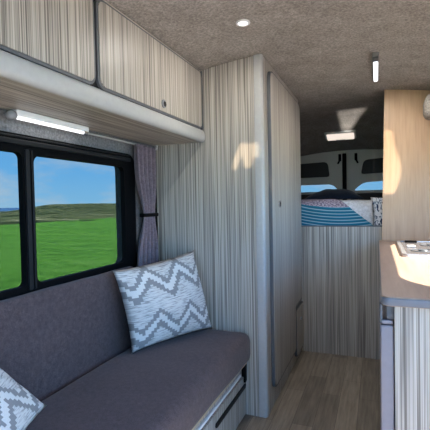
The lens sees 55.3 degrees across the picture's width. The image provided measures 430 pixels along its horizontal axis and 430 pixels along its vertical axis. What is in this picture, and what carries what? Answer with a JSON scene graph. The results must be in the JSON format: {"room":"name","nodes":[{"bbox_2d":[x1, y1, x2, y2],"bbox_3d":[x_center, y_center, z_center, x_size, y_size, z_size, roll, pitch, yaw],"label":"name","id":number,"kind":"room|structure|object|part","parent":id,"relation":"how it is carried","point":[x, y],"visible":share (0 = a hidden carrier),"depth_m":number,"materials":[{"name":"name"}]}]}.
{"room":"vehicle interior","nodes":[
{"label":"vehicle interior","id":0,"kind":"room"},
{"bbox_2d":[0,108,154,266],"bbox_3d":[-0.405,0.162,2.318,0.060,1.860,6.000,0,2,22],"label":"wall","id":1,"kind":"structure","parent":0,"point":[14,126],"depth_m":1.78,"materials":[{"name":"grey fabric"}]},
{"bbox_2d":[0,130,136,300],"bbox_3d":[-0.736,0.018,1.413,0.052,0.612,1.645,0,2,22],"label":"window","id":2,"kind":"structure","parent":1,"relation":"in","point":[68,210],"depth_m":1.68,"materials":[{"name":"glass"}]},
{"bbox_3d":[-0.877,0.030,1.120,0.004,0.510,0.855,0,2,22],"label":"glass","id":3,"kind":"part","parent":2,"relation":"part of","materials":[{"name":"clear glass"}]},
{"bbox_3d":[-0.724,-0.264,1.398,0.014,0.033,1.545,0,2,22],"label":"blind rail","id":4,"kind":"part","parent":2,"relation":"part of","materials":[{"name":"black plastic"}]},
{"bbox_3d":[-0.594,0.005,1.822,0.004,0.510,0.620,0,2,22],"label":"glass","id":5,"kind":"part","parent":2,"relation":"part of","materials":[{"name":"clear glass"}]},
{"bbox_2d":[0,0,204,145],"bbox_3d":[-0.536,-0.567,1.479,0.317,0.394,1.794,0,2,22],"label":"locker","id":6,"kind":"object","parent":1,"relation":"attached to","point":[87,63],"visible":1,"depth_m":1.43,"materials":[{"name":"grey laminate"}]},
{"bbox_2d":[5,109,88,135],"bbox_3d":[-0.630,-0.351,1.579,0.037,0.041,0.413,0,2,22],"label":"strip light","id":7,"kind":"object","parent":6,"relation":"attached to","point":[14,114],"visible":1,"depth_m":1.53,"materials":[{"name":"white plastic"}]},
{"bbox_2d":[5,110,17,119],"bbox_3d":[-0.698,-0.343,1.406,0.036,0.036,0.040,0,2,22],"label":"switch","id":8,"kind":"object","parent":7,"relation":"attached to","point":[10,114],"depth_m":1.39,"materials":[{"name":"grey plastic"}]},
{"bbox_3d":[-0.568,-0.582,1.004,0.014,0.296,0.828,0,2,22],"label":"door","id":9,"kind":"part","parent":6,"relation":"part of","materials":[{"name":"grey laminate"}]},
{"bbox_3d":[-0.397,-0.405,1.430,0.026,0.067,1.794,0,2,22],"label":"rail","id":10,"kind":"part","parent":6,"relation":"part of","materials":[{"name":"silver metal"}]},
{"bbox_2d":[88,132,157,149],"bbox_3d":[-0.451,-0.376,2.072,0.016,0.028,0.626,0,2,22],"label":"rail","id":11,"kind":"object","parent":6,"relation":"attached to","point":[156,146],"visible":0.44,"depth_m":1.98,"materials":[{"name":"silver metal"}]},
{"bbox_2d":[134,143,158,266],"bbox_3d":[-0.368,-0.040,2.231,0.045,0.666,0.224,0,2,22],"label":"curtain","id":12,"kind":"object","parent":11,"relation":"hanging from","point":[144,156],"visible":0.96,"depth_m":2.21,"materials":[{"name":"fabric"}]},
{"bbox_3d":[-0.242,-0.612,1.831,0.014,0.296,0.888,0,2,22],"label":"door","id":13,"kind":"part","parent":6,"relation":"part of","materials":[{"name":"grey laminate"}]},
{"bbox_2d":[105,0,429,155],"bbox_3d":[0.462,-0.679,1.944,1.960,0.438,6.120,0,2,22],"label":"ceiling","id":14,"kind":"structure","parent":0,"point":[322,50],"depth_m":2.00,"materials":[{"name":"grey carpet"}]},
{"bbox_2d":[236,19,249,26],"bbox_3d":[0.120,-0.827,1.764,0.062,0.012,0.062,0,2,22],"label":"recessed light","id":15,"kind":"object","parent":14,"relation":"in","point":[243,22],"visible":1,"depth_m":1.76,"materials":[{"name":"white plastic"}]},
{"bbox_2d":[324,130,355,141],"bbox_3d":[1.313,-0.822,4.289,0.310,0.088,0.166,0,2,22],"label":"dome light","id":16,"kind":"object","parent":14,"relation":"attached to","point":[339,136],"visible":1,"depth_m":4.25,"materials":[{"name":"white plastic"}]},
{"bbox_2d":[326,133,353,140],"bbox_3d":[1.311,-0.817,4.285,0.270,0.049,0.126,0,2,22],"label":"diffuser","id":17,"kind":"object","parent":16,"relation":"attached to","point":[329,136],"depth_m":4.27,"materials":[{"name":"white plastic"}]},
{"bbox_2d":[372,52,378,81],"bbox_3d":[0.926,-0.844,2.363,0.034,0.032,0.490,0,2,22],"label":"strip light","id":18,"kind":"object","parent":14,"relation":"in","point":[375,55],"visible":1,"depth_m":2.28,"materials":[{"name":"grey plastic"}]},
{"bbox_2d":[373,62,377,81],"bbox_3d":[0.939,-0.834,2.396,0.024,0.010,0.380,0,2,22],"label":"diffuser","id":19,"kind":"object","parent":18,"relation":"attached to","point":[375,64],"depth_m":2.37,"materials":[{"name":"white plastic"}]},
{"bbox_2d":[373,56,378,61],"bbox_3d":[0.850,-0.826,2.171,0.030,0.010,0.067,0,2,22],"label":"switch","id":20,"kind":"object","parent":18,"relation":"attached to","point":[375,58],"depth_m":2.16,"materials":[{"name":"plastic"}]},
{"bbox_2d":[236,350,380,429],"bbox_3d":[0.497,1.103,1.996,1.960,0.040,6.120,0,2,22],"label":"floor","id":21,"kind":"structure","parent":0,"point":[321,391],"depth_m":2.40,"materials":[{"name":"brown wood"}]},
{"bbox_2d":[192,362,246,429],"bbox_3d":[-0.412,0.968,1.459,0.536,0.299,1.844,0,2,22],"label":"bench base","id":22,"kind":"object","parent":21,"relation":"on","point":[228,410],"visible":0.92,"depth_m":1.97,"materials":[{"name":"grey laminate"}]},
{"bbox_2d":[0,266,133,401],"bbox_3d":[-0.704,0.555,1.401,0.051,0.541,1.553,0,2,22],"label":"backrest cushion","id":23,"kind":"object","parent":22,"relation":"on","point":[52,337],"visible":0.6,"depth_m":1.61,"materials":[{"name":"grey fabric"}]},
{"bbox_2d":[25,329,249,429],"bbox_3d":[-0.379,0.735,1.437,0.522,0.164,1.845,0,2,22],"label":"seat cushion","id":24,"kind":"object","parent":22,"relation":"on","point":[170,384],"visible":0.88,"depth_m":1.56,"materials":[{"name":"grey fabric"}]},
{"bbox_2d":[0,368,46,429],"bbox_3d":[-0.632,0.469,1.008,0.204,0.360,0.594,-1,2,-1],"label":"cushion","id":25,"kind":"object","parent":24,"relation":"on","point":[19,407],"visible":1,"depth_m":1.14,"materials":[{"name":"fabric"}]},
{"bbox_2d":[113,250,212,352],"bbox_3d":[-0.229,0.417,2.040,0.141,0.427,0.568,0,2,39],"label":"cushion","id":26,"kind":"object","parent":24,"relation":"on","point":[164,300],"visible":1,"depth_m":1.97,"materials":[{"name":"fabric"}]},
{"bbox_3d":[-0.192,0.877,1.334,0.008,0.014,1.780,0,2,22],"label":"edge trim","id":27,"kind":"part","parent":22,"relation":"part of","materials":[{"name":"white plastic"}]},
{"bbox_3d":[0.015,0.980,1.852,0.014,0.210,0.788,0,2,22],"label":"drawer","id":28,"kind":"part","parent":22,"relation":"part of","materials":[{"name":"grey laminate"}]},
{"bbox_2d":[156,54,303,417],"bbox_3d":[0.169,0.107,2.767,0.670,1.922,1.071,0,2,22],"label":"wardrobe","id":29,"kind":"object","parent":21,"relation":"on","point":[232,198],"visible":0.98,"depth_m":2.25,"materials":[{"name":"grey laminate"}]},
{"bbox_3d":[-0.049,0.126,2.289,0.616,1.920,0.015,0,2,22],"label":"panel","id":30,"kind":"part","parent":29,"relation":"part of","materials":[{"name":"grey laminate"}]},
{"bbox_3d":[0.246,0.122,2.179,0.045,1.922,0.033,0,2,22],"label":"corner post","id":31,"kind":"part","parent":29,"relation":"part of","materials":[{"name":"silver metal"}]},
{"bbox_3d":[0.455,0.104,2.672,0.016,1.922,1.038,0,2,22],"label":"panel","id":32,"kind":"part","parent":29,"relation":"part of","materials":[{"name":"grey laminate"}]},
{"bbox_3d":[0.477,0.072,2.684,0.021,1.748,0.905,0,2,22],"label":"door","id":33,"kind":"part","parent":29,"relation":"part of","materials":[{"name":"grey laminate"}]},
{"bbox_2d":[301,225,381,358],"bbox_3d":[1.220,0.533,3.835,1.832,0.966,1.691,0,2,22],"label":"bed base","id":34,"kind":"object","parent":21,"relation":"on","point":[340,264],"visible":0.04,"depth_m":3.04,"materials":[{"name":"grey laminate"}]},
{"bbox_2d":[340,200,372,224],"bbox_3d":[1.215,-0.023,3.850,1.802,0.241,1.567,0,2,22],"label":"duvet","id":35,"kind":"object","parent":34,"relation":"on","point":[364,208],"visible":0.11,"depth_m":3.07,"materials":[{"name":"white fabric"}]},
{"bbox_2d":[302,189,364,199],"bbox_3d":[1.224,-0.214,4.215,0.620,0.109,0.350,0,2,22],"label":"pillow","id":36,"kind":"object","parent":35,"relation":"on","point":[327,193],"visible":0.92,"depth_m":4.09,"materials":[{"name":"fabric"}]},
{"bbox_2d":[301,199,372,225],"bbox_3d":[0.724,-0.014,3.430,1.145,0.233,0.455,0,2,22],"label":"striped throw","id":37,"kind":"object","parent":35,"relation":"on","point":[314,212],"visible":0.25,"depth_m":3.14,"materials":[{"name":"blue fabric"}]},
{"bbox_2d":[371,197,382,225],"bbox_3d":[1.315,-0.011,2.925,0.385,0.242,0.042,0,2,22],"label":"print pillow","id":38,"kind":"object","parent":34,"relation":"on","point":[377,203],"visible":0.12,"depth_m":2.97,"materials":[{"name":"fabric"}]},
{"bbox_2d":[379,292,394,429],"bbox_3d":[0.887,0.677,1.393,0.606,0.832,0.515,0,2,22],"label":"fridge","id":39,"kind":"object","parent":21,"relation":"on","point":[386,313],"visible":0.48,"depth_m":1.25,"materials":[{"name":"grey plastic"}]},
{"bbox_3d":[0.633,0.286,1.479,0.036,0.046,0.505,0,2,22],"label":"control panel","id":40,"kind":"part","parent":39,"relation":"part of","materials":[{"name":"plastic"}]},
{"bbox_2d":[379,269,429,429],"bbox_3d":[1.133,0.654,1.973,0.627,0.834,1.785,0,2,22],"label":"base cabinet","id":41,"kind":"object","parent":21,"relation":"on","point":[411,325],"visible":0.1,"depth_m":1.22,"materials":[{"name":"grey laminate"}]},
{"bbox_2d":[379,240,429,308],"bbox_3d":[1.124,0.224,1.961,0.629,0.028,1.840,0,2,22],"label":"countertop","id":42,"kind":"structure","parent":41,"relation":"on","point":[404,281],"depth_m":1.49,"materials":[{"name":"brown laminate"}]},
{"bbox_2d":[382,90,429,240],"bbox_3d":[1.448,-0.347,2.765,0.606,1.049,0.021,0,2,22],"label":"divider","id":43,"kind":"object","parent":42,"relation":"on","point":[406,145],"visible":1,"depth_m":2.81,"materials":[{"name":"laminate"}]},
{"bbox_2d":[397,240,429,257],"bbox_3d":[1.282,0.185,2.316,0.442,0.022,0.735,0,2,22],"label":"cooktop","id":44,"kind":"object","parent":42,"relation":"in","point":[408,248],"visible":1,"depth_m":2.31,"materials":[{"name":"metal"}]},
{"bbox_3d":[1.283,0.191,2.319,0.398,0.010,0.686,0,2,22],"label":"glass lid","id":45,"kind":"part","parent":44,"relation":"part of","materials":[{"name":"clear glass"}]},
{"bbox_3d":[0.825,0.684,1.144,0.590,0.834,0.016,0,2,22],"label":"panel","id":46,"kind":"part","parent":41,"relation":"part of","materials":[{"name":"grey laminate"}]},
{"bbox_3d":[1.357,0.146,1.621,0.050,1.860,6.000,0,2,22],"label":"wall","id":47,"kind":"structure","parent":0,"visible":0},
{"bbox_2d":[300,150,344,199],"bbox_3d":[1.090,0.128,4.846,0.859,1.722,0.100,0,2,22],"label":"door","id":48,"kind":"structure","parent":47,"relation":"in","point":[319,171],"depth_m":4.76,"materials":[{"name":"grey metal"}]},
{"bbox_3d":[1.062,-0.521,4.818,0.544,0.173,0.028,0,2,22],"label":"blind panel","id":49,"kind":"part","parent":48,"relation":"part of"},
{"bbox_3d":[1.129,-0.310,4.855,0.680,0.127,0.005,0,2,22],"label":"glass","id":50,"kind":"part","parent":48,"relation":"part of","materials":[{"name":"glass"}]},
{"bbox_2d":[342,153,346,199],"bbox_3d":[1.479,0.044,4.664,0.044,1.485,0.044,0,2,22],"label":"door frame","id":51,"kind":"structure","parent":47,"relation":"attached to","point":[344,161],"depth_m":4.63,"materials":[{"name":"black plastic"}]},
{"bbox_2d":[345,149,382,199],"bbox_3d":[1.946,0.121,4.507,0.975,1.722,0.100,0,2,22],"label":"door","id":52,"kind":"structure","parent":47,"relation":"in","point":[364,166],"depth_m":4.59,"materials":[{"name":"grey metal"}]},
{"bbox_3d":[1.945,0.292,4.500,0.855,1.080,0.025,0,2,22],"label":"trim","id":53,"kind":"part","parent":52,"relation":"part of","materials":[{"name":"black plastic"}]},
{"bbox_3d":[1.892,-0.334,4.552,0.690,0.148,0.005,0,2,22],"label":"glass","id":54,"kind":"part","parent":52,"relation":"part of","materials":[{"name":"glass"}]},
{"bbox_3d":[1.904,-0.553,4.484,0.573,0.182,0.028,0,2,22],"label":"blind panel","id":55,"kind":"part","parent":52,"relation":"part of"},
{"bbox_2d":[423,94,429,119],"bbox_3d":[1.509,-0.693,2.576,0.356,0.158,0.227,0,2,22],"label":"trim","id":56,"kind":"structure","parent":47,"relation":"attached to","point":[426,105],"depth_m":2.57,"materials":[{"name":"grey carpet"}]}
]}

